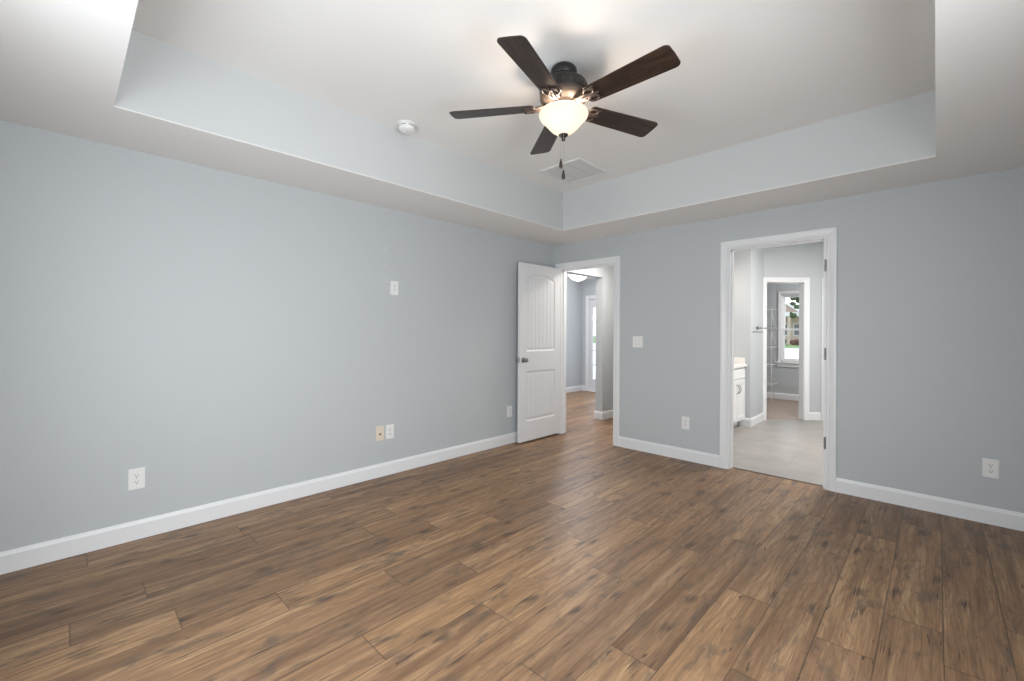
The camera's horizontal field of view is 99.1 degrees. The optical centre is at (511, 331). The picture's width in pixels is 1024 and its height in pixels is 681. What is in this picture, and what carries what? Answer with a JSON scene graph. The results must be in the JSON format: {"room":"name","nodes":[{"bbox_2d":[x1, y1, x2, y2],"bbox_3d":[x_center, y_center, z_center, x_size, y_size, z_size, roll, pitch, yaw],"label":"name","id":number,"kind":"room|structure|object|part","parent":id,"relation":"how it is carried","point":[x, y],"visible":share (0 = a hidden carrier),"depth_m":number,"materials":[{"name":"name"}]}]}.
{"room":"empty bedroom","nodes":[
{"label":"empty bedroom","id":0,"kind":"room"},
{"bbox_2d":[0,120,613,551],"bbox_3d":[0.025,-0.198,5.285,0.121,3.040,8.760,0,0,44],"label":"wall","id":1,"kind":"structure","parent":0,"point":[218,334],"depth_m":3.05,"materials":[{"name":"paint"}]},
{"bbox_2d":[128,467,144,489],"bbox_3d":[-2.359,0.927,2.746,0.008,0.128,0.080,0,0,44],"label":"wall outlet","id":2,"kind":"object","parent":1,"relation":"attached to","point":[136,477],"visible":1,"depth_m":2.74,"materials":[{"name":"white plastic"}]},
{"bbox_2d":[0,432,516,574],"bbox_3d":[-1.183,1.255,3.953,0.014,0.118,4.940,0,0,44],"label":"baseboard","id":3,"kind":"structure","parent":1,"relation":"attached to","point":[32,555],"depth_m":3.02,"materials":[{"name":"paint"}]},
{"bbox_2d":[376,426,383,440],"bbox_3d":[-1.190,0.921,3.942,0.018,0.130,0.080,0,0,44],"label":"cable jack","id":4,"kind":"object","parent":1,"relation":"attached to","point":[379,429],"visible":1,"depth_m":3.94,"materials":[{"name":"beige plastic"}]},
{"bbox_2d":[386,424,393,438],"bbox_3d":[-1.123,0.922,4.018,0.008,0.128,0.080,0,0,44],"label":"wall outlet","id":5,"kind":"object","parent":1,"relation":"attached to","point":[389,428],"visible":1,"depth_m":4.02,"materials":[{"name":"white plastic"}]},
{"bbox_2d":[390,281,397,294],"bbox_3d":[-1.090,-0.401,4.047,0.008,0.128,0.080,0,0,44],"label":"wall outlet","id":6,"kind":"object","parent":1,"relation":"attached to","point":[393,284],"visible":1,"depth_m":4.04,"materials":[{"name":"white plastic"}]},
{"bbox_2d":[507,406,511,416],"bbox_3d":[-0.027,0.944,5.144,0.008,0.128,0.080,0,0,44],"label":"wall outlet","id":7,"kind":"object","parent":1,"relation":"attached to","point":[509,408],"visible":1,"depth_m":5.14,"materials":[{"name":"white plastic"}]},
{"bbox_2d":[594,409,612,419],"bbox_3d":[2.187,1.275,6.786,1.164,0.118,3.580,0,0,44],"label":"baseboard","id":8,"kind":"structure","parent":1,"relation":"attached to","point":[597,414],"depth_m":6.63,"materials":[{"name":"paint"}]},
{"bbox_2d":[114,30,562,229],"bbox_3d":[-0.749,-1.339,3.548,0.080,0.417,3.681,0,0,44],"label":"tray ceiling side","id":9,"kind":"structure","parent":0,"point":[160,79],"depth_m":2.86,"materials":[{"name":"paint"}]},
{"bbox_2d":[0,391,1023,680],"bbox_3d":[1.502,1.379,5.233,6.620,0.100,10.760,0,0,44],"label":"floor","id":10,"kind":"structure","parent":0,"point":[572,555],"depth_m":2.28,"materials":[{"name":"brown wood"}]},
{"bbox_2d":[733,367,744,426],"bbox_3d":[2.644,0.915,5.866,0.592,0.840,1.336,0,0,44],"label":"vanity cabinet","id":11,"kind":"object","parent":10,"relation":"on","point":[739,373],"visible":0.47,"depth_m":5.99,"materials":[{"name":"paint"}]},
{"bbox_3d":[2.944,0.939,5.814,0.019,0.555,0.307,0,0,44],"label":"cabinet door","id":12,"kind":"part","parent":11,"relation":"part of","materials":[{"name":"paint"}]},
{"bbox_3d":[3.055,0.580,5.926,0.019,0.135,0.620,0,0,44],"label":"drawer","id":13,"kind":"part","parent":11,"relation":"part of","materials":[{"name":"paint"}]},
{"bbox_2d":[734,357,746,368],"bbox_3d":[2.638,0.432,5.868,0.577,0.125,1.346,0,0,44],"label":"countertop","id":14,"kind":"structure","parent":11,"relation":"on","point":[738,362],"depth_m":6.17,"materials":[{"name":"stone"}]},
{"bbox_3d":[3.162,0.940,6.038,0.019,0.555,0.307,0,0,44],"label":"cabinet door","id":15,"kind":"part","parent":11,"relation":"part of","materials":[{"name":"paint"}]},
{"bbox_2d":[771,308,771,400],"bbox_3d":[5.068,0.450,8.530,0.028,1.800,0.027,0,0,44],"label":"pole","id":16,"kind":"object","parent":10,"relation":"on","point":[771,308],"visible":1,"depth_m":8.53,"materials":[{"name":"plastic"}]},
{"bbox_2d":[0,0,1023,245],"bbox_3d":[0.341,-1.372,2.487,4.230,0.503,4.940,0,0,44],"label":"ceiling","id":17,"kind":"structure","parent":0,"point":[748,70],"depth_m":2.43,"materials":[{"name":"paint"}]},
{"bbox_2d":[397,120,416,133],"bbox_3d":[-0.787,-1.518,3.271,0.144,0.058,0.144,0,0,44],"label":"smoke detector","id":18,"kind":"object","parent":17,"relation":"attached to","point":[405,126],"visible":1,"depth_m":3.23,"materials":[{"name":"white plastic"}]},
{"bbox_2d":[449,35,680,179],"bbox_3d":[0.329,-1.209,2.513,1.265,0.669,1.317,0,0,44],"label":"ceiling fan","id":19,"kind":"object","parent":17,"relation":"hanging from","point":[564,92],"visible":1,"depth_m":2.42,"materials":[{"name":"brown wood"}]},
{"bbox_3d":[-0.118,-1.312,2.618,0.505,0.038,0.150,0,0,10],"label":"blade","id":20,"kind":"part","parent":19,"relation":"part of","materials":[{"name":"brown wood"}]},
{"bbox_3d":[0.103,-1.312,2.171,0.150,0.038,0.505,0,0,28],"label":"blade","id":21,"kind":"part","parent":19,"relation":"part of","materials":[{"name":"brown wood"}]},
{"bbox_3d":[0.239,-1.310,2.967,0.150,0.038,0.505,0,0,-8],"label":"blade","id":22,"kind":"part","parent":19,"relation":"part of","materials":[{"name":"brown wood"}]},
{"bbox_3d":[0.296,-1.041,2.515,0.003,0.225,0.003,0,0,44],"label":"pull chain","id":23,"kind":"part","parent":19,"relation":"part of","materials":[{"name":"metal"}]},
{"bbox_3d":[0.300,-1.210,2.546,0.286,0.134,0.286,0,0,44],"label":"lamp shade","id":24,"kind":"part","parent":19,"relation":"part of","materials":[{"name":"white glass"}]},
{"bbox_3d":[0.681,-1.309,2.735,0.505,0.038,0.150,0,0,-26],"label":"blade","id":25,"kind":"part","parent":19,"relation":"part of","materials":[{"name":"brown wood"}]},
{"bbox_3d":[0.597,-1.310,2.243,0.150,0.038,0.505,0,0,-44],"label":"blade","id":26,"kind":"part","parent":19,"relation":"part of","materials":[{"name":"brown wood"}]},
{"bbox_2d":[539,157,608,183],"bbox_3d":[0.595,-1.534,4.204,0.475,0.011,0.485,0,0,44],"label":"ceiling vent","id":27,"kind":"object","parent":17,"relation":"in","point":[578,169],"visible":0.97,"depth_m":4.19,"materials":[{"name":"metal"}]},
{"bbox_2d":[566,278,581,386],"bbox_3d":[1.019,0.060,7.929,2.140,2.540,3.820,0,0,44],"label":"wall","id":28,"kind":"structure","parent":0,"point":[574,288],"depth_m":9.66,"materials":[{"name":"paint"}]},
{"bbox_2d":[566,385,584,392],"bbox_3d":[0.368,1.269,8.555,0.100,0.118,3.580,0,0,44],"label":"baseboard","id":29,"kind":"structure","parent":28,"relation":"attached to","point":[581,387],"depth_m":9.67,"materials":[{"name":"paint"}]},
{"bbox_2d":[582,279,595,384],"bbox_3d":[2.394,0.069,9.172,2.140,2.540,0.120,0,0,44],"label":"wall","id":30,"kind":"structure","parent":0,"point":[588,285],"depth_m":9.83,"materials":[{"name":"paint"}]},
{"bbox_2d":[585,295,595,391],"bbox_3d":[2.077,0.271,9.467,1.075,2.132,0.138,0,0,44],"label":"trim","id":31,"kind":"structure","parent":30,"relation":"attached to","point":[587,327],"depth_m":9.76,"materials":[{"name":"paint"}]},
{"bbox_2d":[590,299,595,390],"bbox_3d":[2.085,0.306,9.478,0.900,2.038,0.051,0,0,44],"label":"door","id":32,"kind":"structure","parent":30,"relation":"in","point":[592,301],"depth_m":9.75,"materials":[{"name":"paint"}]},
{"bbox_2d":[734,248,763,424],"bbox_3d":[3.370,-0.060,6.592,0.615,2.800,0.700,0,0,44],"label":"wall","id":33,"kind":"structure","parent":0,"point":[748,264],"depth_m":6.24,"materials":[{"name":"paint"}]},
{"bbox_2d":[734,357,744,363],"bbox_3d":[2.627,0.414,5.879,0.547,0.089,1.346,0,0,44],"label":"backsplash","id":34,"kind":"structure","parent":33,"relation":"attached to","point":[737,360],"depth_m":6.21,"materials":[{"name":"stone"}]},
{"bbox_2d":[739,412,820,426],"bbox_3d":[3.927,1.283,6.483,1.493,0.118,0.296,0,0,-21],"label":"baseboard","id":35,"kind":"structure","parent":33,"relation":"attached to","point":[749,422],"depth_m":6.34,"materials":[{"name":"paint"}]},
{"bbox_2d":[563,90,935,229],"bbox_3d":[1.654,-1.327,3.834,3.127,0.417,0.080,0,0,44],"label":"wall","id":36,"kind":"structure","parent":0,"point":[903,130],"depth_m":3.40,"materials":[{"name":"paint"}]},
{"bbox_2d":[767,283,798,394],"bbox_3d":[5.933,-0.046,8.242,4.230,2.800,0.120,0,0,44],"label":"wall","id":37,"kind":"structure","parent":0,"point":[787,378],"depth_m":8.76,"materials":[{"name":"paint"}]},
{"bbox_2d":[767,392,798,400],"bbox_3d":[5.923,1.295,8.150,4.110,0.118,0.014,0,0,44],"label":"baseboard","id":38,"kind":"structure","parent":37,"relation":"attached to","point":[794,397],"depth_m":8.65,"materials":[{"name":"paint"}]},
{"bbox_2d":[776,291,798,366],"bbox_3d":[5.740,-0.044,8.391,1.155,1.494,0.135,0,0,44],"label":"window","id":39,"kind":"structure","parent":37,"relation":"in","point":[782,362],"depth_m":8.71,"materials":[{"name":"paint"}]},
{"bbox_3d":[5.737,0.656,8.390,1.155,0.095,0.135,0,0,44],"label":"sill","id":40,"kind":"part","parent":39,"relation":"part of","materials":[{"name":"paint"}]},
{"bbox_3d":[5.771,-0.363,8.429,0.929,0.692,0.030,0,0,44],"label":"sash","id":41,"kind":"part","parent":39,"relation":"part of","materials":[{"name":"glass"}]},
{"bbox_3d":[5.747,0.262,8.407,0.929,0.637,0.030,0,0,44],"label":"sash","id":42,"kind":"part","parent":39,"relation":"part of","materials":[{"name":"glass"}]},
{"bbox_2d":[553,166,1023,512],"bbox_3d":[2.099,-0.190,4.299,4.230,3.040,0.120,0,0,44],"label":"wall","id":43,"kind":"structure","parent":0,"point":[930,276],"depth_m":3.38,"materials":[{"name":"paint"}]},
{"bbox_2d":[555,256,619,445],"bbox_3d":[0.943,0.226,5.409,0.943,2.200,0.138,0,0,44],"label":"trim","id":44,"kind":"structure","parent":43,"relation":"attached to","point":[614,261],"depth_m":5.20,"materials":[{"name":"paint"}]},
{"bbox_2d":[516,262,560,442],"bbox_3d":[0.344,0.248,5.379,0.165,2.113,0.774,0,0,44],"label":"door","id":45,"kind":"structure","parent":44,"relation":"attached to","point":[539,287],"depth_m":5.34,"materials":[{"name":"paint"}]},
{"bbox_2d":[633,336,642,347],"bbox_3d":[1.401,0.118,4.880,0.122,0.126,0.018,0,0,44],"label":"light switch","id":46,"kind":"object","parent":43,"relation":"attached to","point":[637,340],"visible":1,"depth_m":4.87,"materials":[{"name":"white plastic"}]},
{"bbox_2d":[682,416,689,429],"bbox_3d":[1.789,0.945,4.505,0.080,0.128,0.008,0,0,44],"label":"wall outlet","id":47,"kind":"object","parent":43,"relation":"attached to","point":[685,420],"visible":1,"depth_m":4.50,"materials":[{"name":"white plastic"}]},
{"bbox_2d":[719,227,836,491],"bbox_3d":[2.405,0.231,3.987,0.923,2.200,0.138,0,0,44],"label":"trim","id":48,"kind":"structure","parent":43,"relation":"attached to","point":[828,235],"depth_m":3.82,"materials":[{"name":"paint"}]},
{"bbox_2d":[733,467,822,486],"bbox_3d":[2.416,1.334,4.006,0.780,0.014,0.030,0,0,44],"label":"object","id":49,"kind":"structure","parent":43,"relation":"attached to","point":[733,467],"depth_m":3.98,"materials":[{"name":"brown wood"}]},
{"bbox_2d":[619,436,1023,530],"bbox_3d":[2.398,1.272,3.906,3.245,0.118,0.014,0,0,44],"label":"baseboard","id":50,"kind":"structure","parent":43,"relation":"attached to","point":[1014,520],"depth_m":3.34,"materials":[{"name":"paint"}]},
{"bbox_2d":[982,458,998,478],"bbox_3d":[3.313,0.948,3.022,0.080,0.128,0.008,0,0,44],"label":"wall outlet","id":51,"kind":"object","parent":43,"relation":"attached to","point":[990,467],"visible":1,"depth_m":3.02,"materials":[{"name":"white plastic"}]},
{"bbox_2d":[764,242,820,411],"bbox_3d":[4.237,-0.056,6.663,0.880,2.800,0.110,0,0,-2],"label":"wall","id":52,"kind":"structure","parent":0,"point":[799,260],"depth_m":6.62,"materials":[{"name":"paint"}]},
{"bbox_2d":[763,277,809,419],"bbox_3d":[4.131,0.265,6.650,0.734,2.156,0.128,0,0,-2],"label":"trim","id":53,"kind":"structure","parent":52,"relation":"attached to","point":[804,283],"depth_m":6.60,"materials":[{"name":"paint"}]},
{"bbox_2d":[820,241,823,419],"bbox_3d":[5.386,-0.052,6.019,1.915,2.800,0.110,0,0,44],"label":"wall","id":54,"kind":"structure","parent":0,"point":[822,242],"depth_m":6.62,"materials":[{"name":"paint"}]},
{"bbox_2d":[822,278,823,419],"bbox_3d":[5.032,0.269,6.348,0.854,2.156,0.128,0,0,44],"label":"trim","id":55,"kind":"structure","parent":54,"relation":"attached to","point":[822,278],"depth_m":6.59,"materials":[{"name":"paint"}]},
{"bbox_3d":[1.469,-1.218,7.499,3.380,0.100,3.820,0,0,44],"label":"ceiling","id":56,"kind":"structure","parent":0,"visible":0},
{"bbox_2d":[569,274,585,281],"bbox_3d":[1.349,-1.087,8.906,0.364,0.160,0.364,0,0,44],"label":"ceiling light","id":57,"kind":"object","parent":56,"relation":"attached to","point":[578,278],"visible":0.76,"depth_m":8.80,"materials":[{"name":"white glass"}]},
{"label":"outside","id":58,"kind":"structure","parent":0,"visible":0},
{"bbox_2d":[593,337,798,347],"bbox_3d":[74.435,2.129,81.716,180.000,0.001,108.000,0,0,44],"label":"lawn","id":59,"kind":"structure","parent":58,"point":[594,338],"depth_m":59.20,"materials":[{"name":"green plant"}]},
{"bbox_2d":[785,300,798,344],"bbox_3d":[41.405,-2.492,70.852,13.600,8.900,11.800,0,0,36],"label":"house","id":60,"kind":"structure","parent":59,"relation":"on","point":[789,322],"depth_m":65.47,"materials":[{"name":"beige"}]},
{"bbox_3d":[40.748,-0.154,64.209,0.320,4.200,0.320,0,0,36],"label":"porch post","id":61,"kind":"part","parent":60,"relation":"part of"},
{"bbox_3d":[42.802,-0.243,65.153,1.200,1.600,0.030,0,0,36],"label":"pane","id":62,"kind":"part","parent":60,"relation":"part of","materials":[{"name":"clear glass"}]},
{"bbox_2d":[790,297,798,317],"bbox_3d":[40.028,-2.302,59.848,4.835,8.495,4.783,0,0,16],"label":"tree","id":63,"kind":"object","parent":59,"relation":"on","point":[792,315],"visible":0.14,"depth_m":59.51,"materials":[{"name":"green plant"}]},
{"bbox_2d":[790,339,798,344],"bbox_3d":[39.862,1.559,61.461,1.336,0.950,1.241,0,0,30],"label":"shrub","id":64,"kind":"object","parent":59,"relation":"on","point":[796,341],"visible":0.85,"depth_m":61.07,"materials":[{"name":"red plant"}]},
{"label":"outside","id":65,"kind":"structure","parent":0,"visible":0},
{"bbox_2d":[593,343,798,378],"bbox_3d":[20.821,1.799,26.589,120.000,0.001,45.800,0,0,44],"label":"paving","id":66,"kind":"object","parent":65,"point":[790,353],"depth_m":33.45,"materials":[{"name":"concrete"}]}
]}

